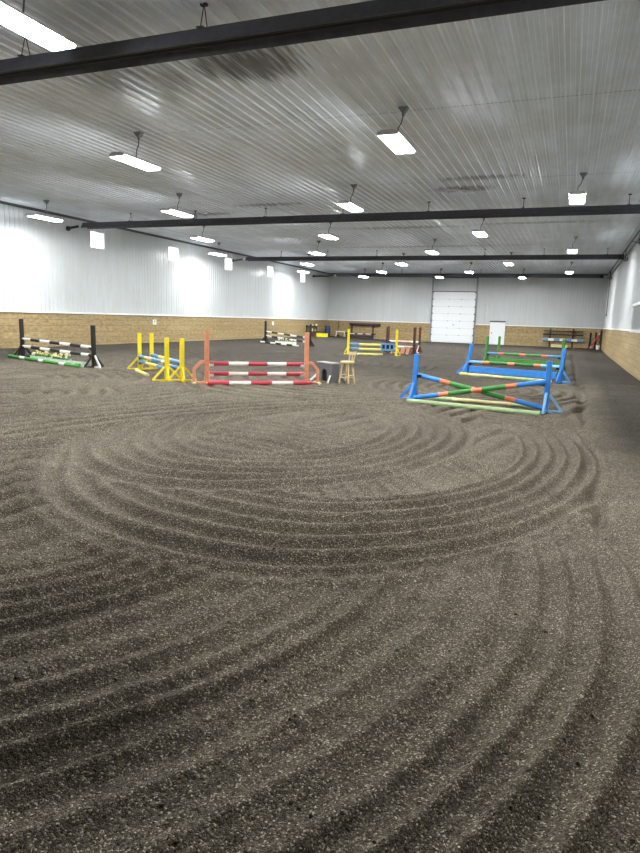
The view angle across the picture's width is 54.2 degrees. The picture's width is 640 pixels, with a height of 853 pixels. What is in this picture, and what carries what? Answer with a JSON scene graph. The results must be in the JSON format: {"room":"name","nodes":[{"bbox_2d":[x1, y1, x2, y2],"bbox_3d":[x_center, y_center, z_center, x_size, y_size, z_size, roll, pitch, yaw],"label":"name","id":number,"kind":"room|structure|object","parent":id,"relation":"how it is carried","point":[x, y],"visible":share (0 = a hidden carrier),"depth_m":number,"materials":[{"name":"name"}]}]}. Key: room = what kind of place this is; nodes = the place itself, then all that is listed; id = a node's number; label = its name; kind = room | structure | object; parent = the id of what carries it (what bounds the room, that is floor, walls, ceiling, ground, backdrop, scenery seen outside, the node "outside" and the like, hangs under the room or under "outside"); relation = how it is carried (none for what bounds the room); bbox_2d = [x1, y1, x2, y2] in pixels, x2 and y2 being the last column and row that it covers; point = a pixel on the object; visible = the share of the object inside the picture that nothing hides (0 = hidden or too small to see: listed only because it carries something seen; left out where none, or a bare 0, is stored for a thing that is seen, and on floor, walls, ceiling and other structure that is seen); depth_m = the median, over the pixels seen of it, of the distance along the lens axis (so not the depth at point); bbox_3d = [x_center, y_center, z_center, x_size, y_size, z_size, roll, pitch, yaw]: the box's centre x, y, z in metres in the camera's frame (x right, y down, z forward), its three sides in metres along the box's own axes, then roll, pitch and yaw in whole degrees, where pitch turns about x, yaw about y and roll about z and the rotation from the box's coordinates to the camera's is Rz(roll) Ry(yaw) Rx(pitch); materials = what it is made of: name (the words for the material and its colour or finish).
{"room":"sports facility","nodes":[
{"label":"sports facility","id":0,"kind":"room"},
{"bbox_2d":[0,204,329,318],"bbox_3d":[-10.679,-7.033,27.300,0.020,4.190,62.330,6,11,21],"label":"wall","id":1,"kind":"structure","parent":0,"point":[45,266],"depth_m":30.81,"materials":[{"name":"metal"}]},
{"bbox_2d":[89,230,104,249],"bbox_3d":[-10.190,-8.463,28.411,0.195,0.760,0.950,6,11,21],"label":"window","id":2,"kind":"structure","parent":1,"relation":"in","point":[97,239],"depth_m":28.50,"materials":[{"name":"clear glass"}]},
{"bbox_2d":[0,312,327,347],"bbox_3d":[-10.758,-4.032,27.813,0.050,1.940,62.330,6,11,21],"label":"wall paneling","id":3,"kind":"structure","parent":1,"relation":"attached to","point":[59,327],"depth_m":31.09,"materials":[{"name":"wood"}]},
{"bbox_2d":[0,310,328,319],"bbox_3d":[-10.705,-5.020,27.633,0.100,0.070,62.330,6,11,21],"label":"trim","id":4,"kind":"structure","parent":1,"relation":"attached to","point":[0,310],"depth_m":31.00,"materials":[{"name":"metal"}]},
{"bbox_2d":[0,200,329,273],"bbox_3d":[-10.591,-8.985,26.952,0.080,0.100,62.330,6,11,21],"label":"trim","id":5,"kind":"structure","parent":1,"relation":"attached to","point":[1,202],"depth_m":31.10,"materials":[{"name":"metal"}]},
{"bbox_2d":[168,246,178,261],"bbox_3d":[-8.006,-9.336,33.855,0.195,0.760,0.950,6,11,21],"label":"window","id":6,"kind":"structure","parent":1,"relation":"in","point":[173,252],"depth_m":33.96,"materials":[{"name":"clear glass"}]},
{"bbox_2d":[224,257,232,270],"bbox_3d":[-5.823,-10.209,39.298,0.195,0.760,0.950,6,11,21],"label":"window","id":7,"kind":"structure","parent":1,"relation":"in","point":[228,263],"depth_m":39.39,"materials":[{"name":"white glass"}]},
{"bbox_2d":[267,266,272,277],"bbox_3d":[-3.639,-11.082,44.742,0.195,0.760,0.950,6,11,21],"label":"window","id":8,"kind":"structure","parent":1,"relation":"in","point":[269,268],"depth_m":44.86,"materials":[{"name":"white glass"}]},
{"bbox_2d":[0,336,639,852],"bbox_3d":[-0.252,-2.459,23.851,22.700,0.302,62.330,6,11,21],"label":"floor","id":9,"kind":"structure","parent":0,"point":[54,415],"depth_m":3.67,"materials":[{"name":"sand"}]},
{"bbox_2d":[14,319,31,356],"bbox_3d":[-9.868,-2.929,20.700,0.525,1.250,0.481,-1,10,-13],"label":"jump standard","id":10,"kind":"object","parent":9,"relation":"on","point":[21,349],"visible":0.73,"depth_m":20.66,"materials":[{"name":"black paint"}]},
{"bbox_2d":[30,350,52,359],"bbox_3d":[-8.903,-2.269,19.979,0.967,0.338,0.273,8,12,34],"label":"flower box","id":11,"kind":"object","parent":9,"relation":"on","point":[42,355],"visible":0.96,"depth_m":19.86,"materials":[{"name":"green paint"}]},
{"bbox_2d":[7,354,80,367],"bbox_3d":[-8.620,-2.037,19.388,3.834,0.193,0.100,8,12,34],"label":"pole","id":12,"kind":"object","parent":9,"relation":"on","point":[8,355],"visible":0.98,"depth_m":19.27,"materials":[{"name":"green paint"}]},
{"bbox_2d":[47,353,71,361],"bbox_3d":[-8.085,-2.119,19.417,0.957,0.338,0.260,8,12,34],"label":"flower box","id":13,"kind":"object","parent":9,"relation":"on","point":[55,356],"visible":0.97,"depth_m":19.32,"materials":[{"name":"green paint"}]},
{"bbox_2d":[64,361,89,366],"bbox_3d":[-7.329,-1.881,18.865,0.912,0.140,0.270,8,12,34],"label":"flower box","id":14,"kind":"object","parent":9,"relation":"on","point":[81,364],"visible":0.6,"depth_m":18.72,"materials":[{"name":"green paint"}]},
{"bbox_2d":[84,325,103,367],"bbox_3d":[-6.729,-2.371,18.572,0.525,1.250,0.481,-1,10,-13],"label":"jump standard","id":15,"kind":"object","parent":9,"relation":"on","point":[93,357],"visible":0.98,"depth_m":18.54,"materials":[{"name":"black paint"}]},
{"bbox_2d":[22,338,90,348],"bbox_3d":[-8.300,-2.625,19.640,3.714,0.183,0.096,8,12,34],"label":"pole","id":16,"kind":"object","parent":15,"relation":"on","point":[24,339],"visible":1,"depth_m":19.54,"materials":[{"name":"white paint"}]},
{"bbox_2d":[22,345,90,356],"bbox_3d":[-8.307,-2.389,19.681,3.714,0.183,0.096,8,12,34],"label":"pole","id":17,"kind":"object","parent":15,"relation":"on","point":[25,346],"visible":1,"depth_m":19.59,"materials":[{"name":"white paint"}]},
{"bbox_2d":[127,333,151,369],"bbox_3d":[-5.309,-2.208,18.383,0.720,1.080,0.358,-3,11,-27],"label":"jump standard","id":18,"kind":"object","parent":9,"relation":"on","point":[139,342],"visible":0.82,"depth_m":18.31,"materials":[{"name":"yellow paint"}]},
{"bbox_2d":[139,360,162,368],"bbox_3d":[-4.552,-1.679,16.954,0.096,0.143,3.197,-3,11,-27],"label":"pole","id":19,"kind":"object","parent":18,"relation":"on","point":[140,361],"visible":0.88,"depth_m":16.86,"materials":[{"name":"blue paint"}]},
{"bbox_2d":[139,355,163,363],"bbox_3d":[-4.548,-1.822,16.929,0.096,0.153,3.198,-3,11,-27],"label":"pole","id":20,"kind":"object","parent":18,"relation":"on","point":[140,356],"visible":0.91,"depth_m":16.82,"materials":[{"name":"blue paint"}]},
{"bbox_2d":[142,333,158,368],"bbox_3d":[-5.020,-2.240,18.622,0.720,1.080,0.358,-3,11,-27],"label":"jump standard","id":21,"kind":"object","parent":9,"relation":"on","point":[151,339],"visible":0.41,"depth_m":18.53,"materials":[{"name":"yellow paint"}]},
{"bbox_2d":[151,353,178,363],"bbox_3d":[-4.221,-1.857,17.070,0.096,0.114,3.401,-3,11,-27],"label":"pole","id":22,"kind":"object","parent":21,"relation":"on","point":[152,354],"visible":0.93,"depth_m":17.16,"materials":[{"name":"blue paint"}]},
{"bbox_2d":[151,361,178,368],"bbox_3d":[-4.226,-1.694,17.099,0.096,0.143,3.402,-3,11,-27],"label":"pole","id":23,"kind":"object","parent":21,"relation":"on","point":[170,365],"visible":0.54,"depth_m":16.47,"materials":[{"name":"blue paint"}]},
{"bbox_2d":[152,338,179,381],"bbox_3d":[-3.775,-1.645,15.431,0.720,1.070,0.379,-3,11,-27],"label":"jump standard","id":24,"kind":"object","parent":9,"relation":"on","point":[166,367],"visible":0.86,"depth_m":15.41,"materials":[{"name":"yellow paint"}]},
{"bbox_2d":[170,338,191,381],"bbox_3d":[-3.412,-1.642,15.481,0.720,1.070,0.379,-3,11,-27],"label":"jump standard","id":25,"kind":"object","parent":9,"relation":"on","point":[181,367],"visible":0.94,"depth_m":15.46,"materials":[{"name":"yellow paint"}]},
{"bbox_2d":[192,330,213,384],"bbox_3d":[-2.839,-1.675,15.127,0.520,1.290,0.520,-1,10,-17],"label":"stand","id":26,"kind":"object","parent":9,"relation":"on","point":[206,362],"visible":0.96,"depth_m":15.12,"materials":[{"name":"orange paint"}]},
{"bbox_2d":[210,362,303,365],"bbox_3d":[-1.547,-1.555,15.540,2.387,0.094,0.096,-1,10,-17],"label":"pole","id":27,"kind":"object","parent":26,"relation":"on","point":[214,363],"visible":1,"depth_m":15.50,"materials":[{"name":"paint"}]},
{"bbox_2d":[210,372,303,375],"bbox_3d":[-1.555,-1.314,15.582,2.387,0.094,0.096,-1,10,-17],"label":"pole","id":28,"kind":"object","parent":26,"relation":"on","point":[214,373],"visible":1,"depth_m":15.54,"materials":[{"name":"paint"}]},
{"bbox_2d":[210,380,306,380],"bbox_3d":[-1.497,-1.093,15.491,2.457,0.098,0.100,-1,10,-17],"label":"pole","id":29,"kind":"object","parent":9,"relation":"on","point":[210,380],"visible":0.22,"depth_m":15.46,"materials":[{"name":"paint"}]},
{"bbox_2d":[207,381,312,384],"bbox_3d":[-1.435,-1.059,15.304,2.607,0.098,0.100,-1,10,-17],"label":"pole","id":30,"kind":"object","parent":9,"relation":"on","point":[208,382],"visible":0.94,"depth_m":15.26,"materials":[{"name":"paint"}]},
{"bbox_2d":[262,321,268,341],"bbox_3d":[-3.336,-5.812,38.314,0.525,1.300,0.481,-2,10,-21],"label":"jump standard","id":31,"kind":"object","parent":9,"relation":"on","point":[265,325],"visible":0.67,"depth_m":38.28,"materials":[{"name":"black paint"}]},
{"bbox_2d":[260,341,298,346],"bbox_3d":[-2.426,-4.887,36.907,3.169,0.190,0.100,10,13,41],"label":"pole","id":32,"kind":"object","parent":9,"relation":"on","point":[260,341],"visible":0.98,"depth_m":36.81,"materials":[{"name":"white paint"}]},
{"bbox_2d":[275,338,295,344],"bbox_3d":[-2.044,-5.071,37.249,1.415,0.392,0.260,9,12,34],"label":"flower box","id":33,"kind":"object","parent":9,"relation":"on","point":[286,341],"visible":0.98,"depth_m":37.11,"materials":[{"name":"white paint"}]},
{"bbox_2d":[300,332,321,384],"bbox_3d":[-0.246,-1.734,15.901,0.520,1.300,0.520,-1,10,-17],"label":"stand","id":34,"kind":"object","parent":9,"relation":"on","point":[307,363],"visible":0.88,"depth_m":15.86,"materials":[{"name":"orange paint"}]},
{"bbox_2d":[309,324,314,346],"bbox_3d":[-0.568,-5.393,36.944,0.525,1.300,0.481,-2,10,-21],"label":"jump standard","id":35,"kind":"object","parent":9,"relation":"on","point":[310,325],"visible":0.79,"depth_m":36.91,"materials":[{"name":"black paint"}]},
{"bbox_2d":[266,331,304,337],"bbox_3d":[-1.954,-5.524,37.643,3.001,0.363,0.096,7,11,26],"label":"pole","id":36,"kind":"object","parent":35,"relation":"on","point":[266,331],"visible":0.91,"depth_m":37.64,"materials":[{"name":"white paint"}]},
{"bbox_2d":[0,453,639,852],"bbox_3d":[0.664,0.823,5.216,7.147,0.185,7.810,-6,12,-36],"label":"debris","id":37,"kind":"object","parent":9,"relation":"on","point":[162,804],"visible":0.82,"depth_m":2.54,"materials":[{"name":"gravel"}]},
{"bbox_2d":[310,361,345,383],"bbox_3d":[0.208,-1.438,16.537,0.579,0.532,0.893,-4,12,-32],"label":"block","id":38,"kind":"object","parent":9,"relation":"on","point":[329,371],"visible":0.94,"depth_m":16.33,"materials":[{"name":"grey paint"}]},
{"bbox_2d":[338,351,355,383],"bbox_3d":[0.716,-1.511,16.123,0.407,0.850,0.380,9,12,35],"label":"bar stool","id":39,"kind":"object","parent":9,"relation":"on","point":[351,362],"visible":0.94,"depth_m":16.07,"materials":[{"name":"brown wood"}]},
{"bbox_2d":[344,329,351,353],"bbox_3d":[1.334,-4.039,29.854,0.363,1.190,0.720,2,10,0],"label":"jump standard","id":40,"kind":"object","parent":9,"relation":"on","point":[348,333],"visible":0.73,"depth_m":29.80,"materials":[{"name":"yellow paint"}]},
{"bbox_2d":[350,343,380,345],"bbox_3d":[2.503,-3.912,29.877,2.183,0.107,0.110,2,10,0],"label":"pole","id":41,"kind":"object","parent":40,"relation":"on","point":[362,344],"visible":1,"depth_m":29.83,"materials":[{"name":"blue paint"}]},
{"bbox_2d":[349,347,394,350],"bbox_3d":[2.497,-3.695,29.915,2.183,0.107,0.110,2,10,0],"label":"pole","id":42,"kind":"object","parent":40,"relation":"on","point":[374,349],"visible":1,"depth_m":29.86,"materials":[{"name":"blue paint"}]},
{"bbox_2d":[350,325,373,338],"bbox_3d":[3.701,-8.326,55.026,2.050,1.220,0.315,6,11,21],"label":"rack","id":43,"kind":"object","parent":9,"relation":"on","point":[351,325],"visible":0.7,"depth_m":54.84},
{"bbox_2d":[345,335,371,337],"bbox_3d":[3.416,-7.955,55.148,2.500,0.200,0.060,6,11,21],"label":"plank","id":44,"kind":"object","parent":43,"relation":"on","point":[359,336],"visible":0.92,"depth_m":55.04,"materials":[{"name":"paint"}]},
{"bbox_2d":[349,323,380,325],"bbox_3d":[3.935,-8.956,54.790,2.840,0.224,0.230,6,11,21],"label":"rolled mat","id":45,"kind":"object","parent":43,"relation":"on","point":[361,324],"visible":1,"depth_m":54.64,"materials":[{"name":"paint"}]},
{"bbox_2d":[383,327,389,352],"bbox_3d":[3.519,-4.462,32.284,0.205,1.330,0.682,8,12,32],"label":"jump standard","id":46,"kind":"object","parent":9,"relation":"on","point":[387,329],"visible":0.54,"depth_m":32.23,"materials":[{"name":"black paint"}]},
{"bbox_2d":[381,343,394,355],"bbox_3d":[3.223,-3.671,29.818,0.660,0.600,0.300,2,10,0],"label":"gate","id":47,"kind":"object","parent":9,"relation":"on","point":[384,346],"visible":0.91,"depth_m":29.79,"materials":[{"name":"blue paint"}]},
{"bbox_2d":[394,330,400,355],"bbox_3d":[3.689,-3.993,29.864,0.384,1.240,0.720,2,10,0],"label":"jump standard","id":48,"kind":"object","parent":9,"relation":"on","point":[396,338],"visible":0.98,"depth_m":29.82,"materials":[{"name":"yellow paint"}]},
{"bbox_2d":[389,348,410,353],"bbox_3d":[4.104,-3.855,31.945,1.193,0.285,0.340,8,12,32],"label":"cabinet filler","id":49,"kind":"object","parent":9,"relation":"on","point":[401,350],"visible":0.74,"depth_m":31.84,"materials":[{"name":"orange wood"}]},
{"bbox_2d":[399,354,421,398],"bbox_3d":[1.962,-1.036,13.202,0.429,0.982,0.463,0,10,-9],"label":"jump standard","id":50,"kind":"object","parent":9,"relation":"on","point":[413,386],"visible":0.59,"depth_m":13.17,"materials":[{"name":"blue paint"}]},
{"bbox_2d":[411,327,416,353],"bbox_3d":[4.714,-4.309,31.525,0.215,1.360,0.682,8,12,32],"label":"jump standard","id":51,"kind":"object","parent":9,"relation":"on","point":[413,348],"visible":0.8,"depth_m":31.45,"materials":[{"name":"black paint"}]},
{"bbox_2d":[416,327,421,352],"bbox_3d":[5.220,-4.553,33.026,0.205,1.360,0.682,8,12,32],"label":"jump standard","id":52,"kind":"object","parent":9,"relation":"on","point":[420,328],"visible":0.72,"depth_m":32.96,"materials":[{"name":"pink paint"}]},
{"bbox_2d":[457,344,473,373],"bbox_3d":[4.749,-2.194,20.343,0.425,1.012,0.468,1,10,-6],"label":"jump standard","id":53,"kind":"object","parent":9,"relation":"on","point":[465,367],"visible":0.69,"depth_m":20.25,"materials":[{"name":"blue paint"}]},
{"bbox_2d":[468,366,555,378],"bbox_3d":[5.913,-1.689,19.419,2.840,0.220,0.035,10,13,40],"label":"plank","id":54,"kind":"object","parent":53,"relation":"attached to","point":[488,370],"visible":1,"depth_m":19.39,"materials":[{"name":"blue paint"}]},
{"bbox_2d":[469,360,558,367],"bbox_3d":[5.928,-1.934,19.371,2.939,0.133,0.096,10,13,40],"label":"pole","id":55,"kind":"object","parent":53,"relation":"on","point":[470,361],"visible":0.94,"depth_m":19.32,"materials":[{"name":"blue paint"}]},
{"bbox_2d":[406,398,540,415],"bbox_3d":[2.935,-0.382,12.227,2.660,0.098,0.100,8,11,30],"label":"pole","id":56,"kind":"object","parent":9,"relation":"on","point":[434,403],"visible":0.98,"depth_m":12.11,"materials":[{"name":"green paint"}]},
{"bbox_2d":[417,373,542,409],"bbox_3d":[3.176,-0.731,12.662,2.608,0.563,0.096,7,11,27],"label":"pole","id":57,"kind":"object","parent":9,"relation":"on","point":[424,376],"visible":0.88,"depth_m":12.53,"materials":[{"name":"blue paint"}]},
{"bbox_2d":[429,397,534,408],"bbox_3d":[3.336,-0.508,12.972,2.405,0.090,0.092,7,11,28],"label":"pole","id":58,"kind":"object","parent":9,"relation":"on","point":[463,400],"visible":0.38,"depth_m":12.92,"materials":[{"name":"green paint"}]},
{"bbox_2d":[480,336,490,364],"bbox_3d":[6.807,-3.076,25.347,0.680,1.160,0.195,-7,13,-43],"label":"jump standard","id":59,"kind":"object","parent":9,"relation":"on","point":[487,337],"visible":0.7,"depth_m":25.33,"materials":[{"name":"green paint"}]},
{"bbox_2d":[488,357,558,368],"bbox_3d":[7.851,-2.475,24.318,0.035,0.280,2.980,-7,13,-43],"label":"plank","id":60,"kind":"object","parent":59,"relation":"attached to","point":[489,358],"visible":0.58,"depth_m":24.36,"materials":[{"name":"green paint"}]},
{"bbox_2d":[487,352,560,357],"bbox_3d":[7.867,-2.779,24.258,0.096,0.133,3.080,-7,13,-43],"label":"pole","id":61,"kind":"object","parent":59,"relation":"on","point":[494,353],"visible":0.95,"depth_m":24.16,"materials":[{"name":"blue paint"}]},
{"bbox_2d":[496,336,500,357],"bbox_3d":[7.492,-3.200,26.220,0.680,1.150,0.080,-7,13,-43],"label":"jump standard","id":62,"kind":"object","parent":9,"relation":"on","point":[499,337],"visible":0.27,"depth_m":26.15,"materials":[{"name":"green paint"}]},
{"bbox_2d":[459,372,551,381],"bbox_3d":[5.618,-1.506,19.156,2.938,0.098,0.100,10,13,39],"label":"pole","id":63,"kind":"object","parent":9,"relation":"on","point":[460,373],"visible":0.77,"depth_m":19.16,"materials":[{"name":"yellow paint"}]},
{"bbox_2d":[539,361,561,413],"bbox_3d":[4.374,-0.753,11.969,0.463,0.990,0.429,-3,11,-25],"label":"jump standard","id":64,"kind":"object","parent":9,"relation":"on","point":[545,409],"visible":0.97,"depth_m":11.96,"materials":[{"name":"blue paint"}]},
{"bbox_2d":[413,379,545,398],"bbox_3d":[3.154,-0.732,12.574,2.610,0.612,0.096,7,11,26],"label":"pole","id":65,"kind":"object","parent":64,"relation":"on","point":[537,382],"visible":0.97,"depth_m":12.49,"materials":[{"name":"blue paint"}]},
{"bbox_2d":[556,339,565,371],"bbox_3d":[8.933,-2.639,23.142,0.680,1.180,0.195,-7,13,-43],"label":"jump standard","id":66,"kind":"object","parent":9,"relation":"on","point":[563,340],"visible":0.45,"depth_m":23.02,"materials":[{"name":"green paint"}]},
{"bbox_2d":[548,328,573,347],"bbox_3d":[18.953,-6.956,49.127,1.770,1.460,0.315,6,11,21],"label":"rack","id":67,"kind":"object","parent":9,"relation":"on","point":[550,328],"visible":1,"depth_m":49.11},
{"bbox_2d":[542,338,582,341],"bbox_3d":[19.035,-6.794,49.058,3.000,0.190,0.060,6,11,21],"label":"plank","id":68,"kind":"object","parent":67,"relation":"on","point":[545,339],"visible":0.91,"depth_m":49.09,"materials":[{"name":"blue paint"}]},
{"bbox_2d":[543,333,582,335],"bbox_3d":[19.041,-7.190,49.003,2.980,0.110,0.050,6,11,21],"label":"plank","id":69,"kind":"object","parent":67,"relation":"on","point":[543,333],"visible":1,"depth_m":48.92,"materials":[{"name":"black paint"}]},
{"bbox_2d":[555,349,569,382],"bbox_3d":[7.075,-1.774,18.332,0.463,1.005,0.429,0,10,-13],"label":"jump standard","id":70,"kind":"object","parent":9,"relation":"on","point":[559,379],"visible":0.99,"depth_m":18.31,"materials":[{"name":"blue paint"}]},
{"bbox_2d":[0,0,639,273],"bbox_3d":[-0.080,-8.002,22.894,22.700,0.034,62.330,6,11,21],"label":"ceiling","id":71,"kind":"structure","parent":0,"point":[591,48],"depth_m":13.59,"materials":[{"name":"metal"}]},
{"bbox_2d":[0,0,76,51],"bbox_3d":[-3.534,-5.087,7.410,0.400,0.657,1.340,6,11,21],"label":"hanging lamp","id":72,"kind":"object","parent":71,"relation":"hanging from","point":[11,18],"visible":1,"depth_m":7.53,"materials":[{"name":"white"}]},
{"bbox_2d":[27,200,62,221],"bbox_3d":[-10.138,-7.993,23.046,0.400,0.657,1.340,6,11,21],"label":"lamp","id":73,"kind":"object","parent":71,"relation":"hanging from","point":[44,217],"visible":1,"depth_m":22.94,"materials":[{"name":"white"}]},
{"bbox_2d":[109,131,160,170],"bbox_3d":[-4.141,-6.254,14.057,0.400,0.657,1.340,6,11,21],"label":"lamp","id":74,"kind":"object","parent":71,"relation":"hanging from","point":[121,156],"visible":1,"depth_m":13.94,"materials":[{"name":"white"}]},
{"bbox_2d":[160,193,192,216],"bbox_3d":[-4.795,-7.472,20.986,0.400,0.657,1.340,6,11,21],"label":"lamp","id":75,"kind":"object","parent":71,"relation":"hanging from","point":[167,210],"visible":1,"depth_m":20.86,"materials":[{"name":"white"}]},
{"bbox_2d":[190,226,213,241],"bbox_3d":[-5.272,-8.690,27.954,0.400,0.657,1.340,6,11,21],"label":"lamp","id":76,"kind":"object","parent":71,"relation":"hanging from","point":[192,237],"visible":0.94,"depth_m":27.90,"materials":[{"name":"white"}]},
{"bbox_2d":[208,242,226,255],"bbox_3d":[-5.684,-9.866,34.684,0.400,0.657,1.340,6,11,21],"label":"lamp","id":77,"kind":"object","parent":71,"relation":"hanging from","point":[218,243],"visible":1,"depth_m":34.57,"materials":[{"name":"white"}]},
{"bbox_2d":[0,0,604,84],"bbox_3d":[-5.562,-5.575,9.725,22.295,0.632,0.430,6,11,21],"label":"heater","id":78,"kind":"object","parent":71,"relation":"hanging from","point":[373,16],"visible":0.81,"depth_m":7.86,"materials":[{"name":"metal"}]},
{"bbox_2d":[308,241,324,254],"bbox_3d":[-0.155,-9.326,32.553,0.400,0.657,1.340,6,11,21],"label":"lamp","id":79,"kind":"object","parent":71,"relation":"hanging from","point":[312,252],"visible":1,"depth_m":32.42,"materials":[{"name":"white"}]},
{"bbox_2d":[318,222,337,238],"bbox_3d":[0.349,-8.142,25.787,0.400,0.657,1.340,6,11,21],"label":"lamp","id":80,"kind":"object","parent":71,"relation":"hanging from","point":[325,235],"visible":0.96,"depth_m":25.63,"materials":[{"name":"white"}]},
{"bbox_2d":[336,184,362,211],"bbox_3d":[0.920,-6.914,18.784,0.400,0.657,1.340,6,11,21],"label":"lamp","id":81,"kind":"object","parent":71,"relation":"hanging from","point":[345,204],"visible":1,"depth_m":18.64,"materials":[{"name":"white"}]},
{"bbox_2d":[66,194,639,230],"bbox_3d":[-0.280,-7.628,22.560,22.545,0.632,0.430,6,11,21],"label":"heater","id":82,"kind":"object","parent":71,"relation":"hanging from","point":[634,208],"visible":0.94,"depth_m":21.57,"materials":[{"name":"metal"}]},
{"bbox_2d":[81,204,639,228],"bbox_3d":[0.025,-7.482,22.461,21.400,0.240,0.430,6,11,21],"label":"hood","id":83,"kind":"object","parent":82,"relation":"attached to","point":[634,208],"depth_m":21.53,"materials":[{"name":"metal"}]},
{"bbox_2d":[377,106,414,153],"bbox_3d":[1.481,-5.705,11.890,0.400,0.657,1.340,6,11,21],"label":"lamp","id":84,"kind":"object","parent":71,"relation":"hanging from","point":[392,138],"visible":1,"depth_m":11.75,"materials":[{"name":"white"}]},
{"bbox_2d":[232,248,624,261],"bbox_3d":[4.914,-9.716,35.577,22.495,0.632,0.430,6,11,21],"label":"heater","id":85,"kind":"object","parent":71,"relation":"hanging from","point":[607,256],"visible":0.94,"depth_m":34.64,"materials":[{"name":"metal"}]},
{"bbox_2d":[245,254,618,260],"bbox_3d":[5.266,-9.565,35.460,21.250,0.240,0.430,6,11,21],"label":"hood","id":86,"kind":"object","parent":85,"relation":"attached to","point":[592,256],"depth_m":34.65,"materials":[{"name":"metal"}]},
{"bbox_2d":[425,239,438,253],"bbox_3d":[5.467,-8.777,30.386,0.400,0.657,1.340,6,11,21],"label":"lamp","id":87,"kind":"object","parent":71,"relation":"hanging from","point":[430,251],"visible":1,"depth_m":30.25,"materials":[{"name":"white"}]},
{"bbox_2d":[313,270,603,277],"bbox_3d":[9.723,-11.719,48.033,22.145,0.632,0.430,6,11,21],"label":"heater","id":88,"kind":"object","parent":71,"relation":"hanging from","point":[338,275],"visible":0.89,"depth_m":47.04,"materials":[{"name":"metal"}]},
{"bbox_2d":[336,274,599,277],"bbox_3d":[10.586,-11.518,47.719,19.800,0.240,0.430,6,11,21],"label":"hood","id":89,"kind":"object","parent":88,"relation":"attached to","point":[339,275],"depth_m":47.00,"materials":[{"name":"metal"}]},
{"bbox_2d":[472,218,487,236],"bbox_3d":[6.064,-7.584,23.584,0.400,0.657,1.340,6,11,21],"label":"lamp","id":90,"kind":"object","parent":71,"relation":"hanging from","point":[478,232],"visible":0.96,"depth_m":23.41,"materials":[{"name":"white"}]},
{"bbox_2d":[567,236,577,252],"bbox_3d":[11.367,-8.201,28.112,0.400,0.657,1.340,6,11,21],"label":"lamp","id":91,"kind":"object","parent":71,"relation":"hanging from","point":[569,250],"visible":1,"depth_m":27.96,"materials":[{"name":"white"}]},
{"bbox_2d":[569,172,587,203],"bbox_3d":[6.821,-6.338,16.509,0.400,0.657,1.340,6,11,21],"label":"lamp","id":92,"kind":"object","parent":71,"relation":"hanging from","point":[575,197],"visible":1,"depth_m":16.36,"materials":[{"name":"white"}]},
{"bbox_2d":[328,273,608,344],"bbox_3d":[11.302,-9.694,51.994,22.700,6.010,0.020,6,11,21],"label":"wall","id":93,"kind":"structure","parent":0,"point":[559,302],"depth_m":50.96,"materials":[{"name":"metal"}]},
{"bbox_2d":[329,319,428,322],"bbox_3d":[5.055,-9.180,54.539,9.240,0.070,0.100,6,11,21],"label":"trim","id":94,"kind":"structure","parent":93,"relation":"attached to","point":[329,319],"depth_m":54.36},
{"bbox_2d":[429,277,478,342],"bbox_3d":[11.072,-9.704,51.924,3.780,5.400,0.215,6,11,21],"label":"door","id":95,"kind":"structure","parent":93,"relation":"in","point":[452,318],"depth_m":52.03,"materials":[{"name":"white metal"}]},
{"bbox_2d":[328,320,601,348],"bbox_3d":[11.230,-7.588,52.339,22.580,1.940,0.060,6,11,21],"label":"baseboard","id":96,"kind":"structure","parent":93,"relation":"attached to","point":[514,335],"depth_m":51.33,"materials":[{"name":"wood"}]},
{"bbox_2d":[330,273,607,274],"bbox_3d":[11.380,-12.540,51.474,22.500,0.100,0.080,6,11,21],"label":"trim","id":97,"kind":"structure","parent":93,"relation":"attached to","point":[330,273],"depth_m":53.45,"materials":[{"name":"metal"}]},
{"bbox_2d":[489,321,505,344],"bbox_3d":[14.440,-7.632,50.996,1.240,1.940,0.150,6,11,21],"label":"door","id":98,"kind":"structure","parent":93,"relation":"in","point":[497,328],"depth_m":50.98,"materials":[{"name":"white metal"}]},
{"bbox_2d":[505,325,601,328],"bbox_3d":[18.394,-7.878,49.397,7.210,0.070,0.100,6,11,21],"label":"trim","id":99,"kind":"structure","parent":93,"relation":"attached to","point":[505,325],"depth_m":49.36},
{"bbox_2d":[603,232,639,328],"bbox_3d":[10.396,-4.976,19.177,0.020,4.190,62.330,6,11,21],"label":"wall","id":100,"kind":"structure","parent":0,"point":[624,289],"depth_m":31.28,"materials":[{"name":"metal"}]},
{"bbox_2d":[601,329,639,379],"bbox_3d":[10.289,-1.978,19.701,0.050,1.940,62.330,6,11,21],"label":"baseboard","id":101,"kind":"structure","parent":100,"relation":"attached to","point":[623,347],"depth_m":27.74,"materials":[{"name":"wood"}]},
{"bbox_2d":[602,328,639,331],"bbox_3d":[10.296,-2.970,19.538,0.100,0.070,62.330,6,11,21],"label":"trim","id":102,"kind":"structure","parent":100,"relation":"attached to","point":[602,328],"depth_m":27.92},
{"bbox_2d":[608,237,639,279],"bbox_3d":[12.504,-7.435,24.620,0.359,0.590,44.600,6,11,21],"label":"gas pipe","id":103,"kind":"object","parent":100,"relation":"attached to","point":[639,237],"visible":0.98,"depth_m":30.65,"materials":[{"name":"metal"}]},
{"bbox_2d":[608,229,639,274],"bbox_3d":[12.682,-7.763,24.823,0.064,0.064,45.200,6,11,21],"label":"gas pipe","id":104,"kind":"object","parent":103,"relation":"attached to","point":[639,229],"visible":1,"depth_m":29.63,"materials":[{"name":"metal"}]},
{"bbox_2d":[629,302,639,332],"bbox_3d":[11.676,-4.000,22.899,0.050,1.120,5.820,6,11,21],"label":"wall mirror","id":105,"kind":"object","parent":100,"relation":"attached to","point":[635,315],"visible":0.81,"depth_m":24.06,"materials":[{"name":"silver glass"}]},
{"bbox_2d":[631,305,639,329],"bbox_3d":[11.690,-3.999,22.894,0.012,0.920,5.620,6,11,21],"label":"mirror glass","id":106,"kind":"object","parent":105,"relation":"attached to","point":[635,315],"depth_m":24.06,"materials":[{"name":"white"}]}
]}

